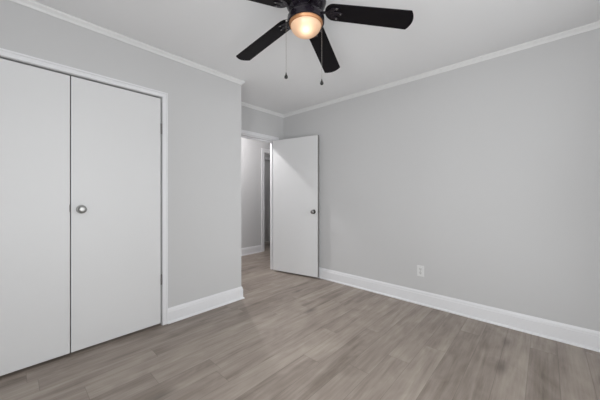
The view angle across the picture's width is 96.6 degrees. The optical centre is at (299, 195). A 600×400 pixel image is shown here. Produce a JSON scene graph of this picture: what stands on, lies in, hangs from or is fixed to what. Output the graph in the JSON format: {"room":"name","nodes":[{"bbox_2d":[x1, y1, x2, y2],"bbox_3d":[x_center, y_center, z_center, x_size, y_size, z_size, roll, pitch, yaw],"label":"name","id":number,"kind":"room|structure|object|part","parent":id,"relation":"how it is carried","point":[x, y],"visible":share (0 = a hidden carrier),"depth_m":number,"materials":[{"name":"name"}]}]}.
{"room":"empty bedroom","nodes":[
{"label":"empty bedroom","id":0,"kind":"room"},
{"bbox_2d":[0,0,240,324],"bbox_3d":[-1.692,-0.067,2.270,0.564,2.425,2.452,0,0,43],"label":"wall","id":1,"kind":"structure","parent":0,"point":[204,108],"depth_m":2.53,"materials":[{"name":"grey paint"}]},
{"bbox_2d":[0,58,69,375],"bbox_3d":[-1.862,0.133,1.688,0.045,1.983,0.620,0,0,43],"label":"door","id":2,"kind":"structure","parent":1,"relation":"in","point":[34,101],"depth_m":1.77,"materials":[{"name":"white paint"}]},
{"bbox_2d":[0,48,167,324],"bbox_3d":[-1.636,0.114,1.902,0.017,2.062,1.331,0,0,43],"label":"door frame","id":3,"kind":"structure","parent":1,"relation":"attached to","point":[3,52],"depth_m":2.36,"materials":[{"name":"white paint"}]},
{"bbox_2d":[70,76,161,352],"bbox_3d":[-1.426,0.133,2.134,0.084,1.983,0.615,0,0,43],"label":"door","id":4,"kind":"structure","parent":1,"relation":"in","point":[116,276],"depth_m":2.10,"materials":[{"name":"white paint"}]},
{"bbox_3d":[-1.582,0.098,1.939,0.050,0.062,0.062,0,0,43],"label":"knob","id":5,"kind":"part","parent":4,"relation":"part of","materials":[{"name":"silver metal"}]},
{"bbox_2d":[10,0,282,117],"bbox_3d":[-1.279,-1.258,2.700,0.591,0.042,3.645,0,0,43],"label":"crown molding","id":6,"kind":"structure","parent":1,"relation":"attached to","point":[32,4],"depth_m":2.16,"materials":[{"name":"white paint"}]},
{"bbox_2d":[168,286,243,323],"bbox_3d":[-1.105,1.078,2.875,0.570,0.134,0.818,0,0,43],"label":"baseboard","id":7,"kind":"structure","parent":1,"relation":"attached to","point":[182,311],"depth_m":2.64,"materials":[{"name":"white paint"}]},
{"bbox_2d":[241,137,269,247],"bbox_3d":[-1.233,-0.067,5.072,0.120,2.425,4.840,0,0,43],"label":"wall","id":8,"kind":"structure","parent":0,"point":[250,149],"depth_m":5.28,"materials":[{"name":"grey paint"}]},
{"bbox_2d":[241,245,261,255],"bbox_3d":[-1.762,1.073,4.389,0.026,0.144,2.880,0,0,43],"label":"baseboard","id":9,"kind":"structure","parent":8,"relation":"attached to","point":[253,249],"depth_m":5.25,"materials":[{"name":"white paint"}]},
{"bbox_2d":[261,148,269,251],"bbox_3d":[-0.510,0.085,5.847,0.137,2.120,0.950,0,0,43],"label":"door frame","id":10,"kind":"structure","parent":8,"relation":"attached to","point":[263,150],"depth_m":5.49,"materials":[{"name":"white paint"}]},
{"bbox_2d":[241,105,282,139],"bbox_3d":[-1.581,-0.067,2.896,0.120,2.425,3.765,0,0,43],"label":"wall","id":11,"kind":"structure","parent":0,"point":[252,120],"depth_m":3.92,"materials":[{"name":"grey paint"}]},
{"bbox_2d":[241,129,278,268],"bbox_3d":[-0.684,0.120,3.861,0.137,2.050,0.910,0,0,43],"label":"door frame","id":12,"kind":"structure","parent":11,"relation":"attached to","point":[249,136],"depth_m":4.15,"materials":[{"name":"white paint"}]},
{"bbox_2d":[273,135,318,277],"bbox_3d":[-0.081,0.143,3.870,0.784,1.960,0.129,0,0,31],"label":"door","id":13,"kind":"structure","parent":11,"relation":"in","point":[295,160],"depth_m":3.85,"materials":[{"name":"white paint"}]},
{"bbox_2d":[0,241,599,399],"bbox_3d":[-0.145,1.175,3.189,5.810,0.060,6.140,0,0,43],"label":"floor","id":14,"kind":"structure","parent":0,"point":[291,336],"depth_m":1.89,"materials":[{"name":"wood"}]},
{"bbox_2d":[33,0,599,114],"bbox_3d":[-0.145,-1.320,3.189,5.810,0.080,6.140,0,0,43],"label":"ceiling","id":15,"kind":"structure","parent":0,"point":[211,34],"depth_m":2.11,"materials":[{"name":"white paint"}]},
{"bbox_2d":[236,0,413,84],"bbox_3d":[-0.002,-0.980,1.613,1.149,0.598,1.183,0,0,43],"label":"ceiling fan","id":16,"kind":"object","parent":15,"relation":"hanging from","point":[305,19],"visible":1,"depth_m":1.57,"materials":[{"name":"black wood"}]},
{"bbox_3d":[-0.245,-1.050,1.824,0.505,0.093,0.127,0,0,40],"label":"blade","id":17,"kind":"part","parent":16,"relation":"part of","materials":[{"name":"black wood"}]},
{"bbox_3d":[-0.276,-1.056,1.396,0.505,0.086,0.127,0,0,-32],"label":"blade","id":18,"kind":"part","parent":16,"relation":"part of","materials":[{"name":"black wood"}]},
{"bbox_3d":[0.035,-0.981,1.589,0.180,0.060,0.180,0,0,43],"label":"lamp shade","id":19,"kind":"part","parent":16,"relation":"part of","materials":[{"name":"white glass"}]},
{"bbox_3d":[0.172,-1.046,1.927,0.127,0.100,0.505,0,0,22],"label":"blade","id":20,"kind":"part","parent":16,"relation":"part of","materials":[{"name":"black wood"}]},
{"bbox_3d":[0.399,-1.049,1.563,0.505,0.097,0.127,0,0,4],"label":"blade","id":21,"kind":"part","parent":16,"relation":"part of","materials":[{"name":"black wood"}]},
{"bbox_2d":[283,28,599,331],"bbox_3d":[1.097,-0.067,3.073,3.824,2.425,0.120,0,0,43],"label":"wall","id":22,"kind":"structure","parent":0,"point":[484,176],"depth_m":2.48,"materials":[{"name":"grey paint"}]},
{"bbox_2d":[417,265,423,276],"bbox_3d":[1.274,0.794,2.823,0.070,0.114,0.009,0,0,43],"label":"wall outlet","id":23,"kind":"object","parent":22,"relation":"attached to","point":[420,269],"visible":1,"depth_m":2.82,"materials":[{"name":"white plastic"}]},
{"bbox_2d":[283,21,599,117],"bbox_3d":[1.047,-1.258,3.019,3.584,0.042,0.027,0,0,43],"label":"crown molding","id":24,"kind":"structure","parent":22,"relation":"attached to","point":[595,25],"depth_m":2.51,"materials":[{"name":"white paint"}]},
{"bbox_2d":[318,267,599,351],"bbox_3d":[1.047,1.073,3.020,3.584,0.144,0.026,0,0,43],"label":"baseboard","id":25,"kind":"structure","parent":22,"relation":"attached to","point":[581,337],"depth_m":2.46,"materials":[{"name":"white paint"}]},
{"bbox_3d":[-0.648,-0.067,6.367,0.770,2.425,2.140,0,0,43],"label":"wall","id":26,"kind":"structure","parent":0,"visible":0},
{"bbox_2d":[265,160,269,241],"bbox_3d":[-0.707,0.124,6.721,0.093,2.006,0.752,0,0,43],"label":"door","id":27,"kind":"structure","parent":26,"relation":"in","point":[267,163],"depth_m":6.63,"materials":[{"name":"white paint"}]}
]}

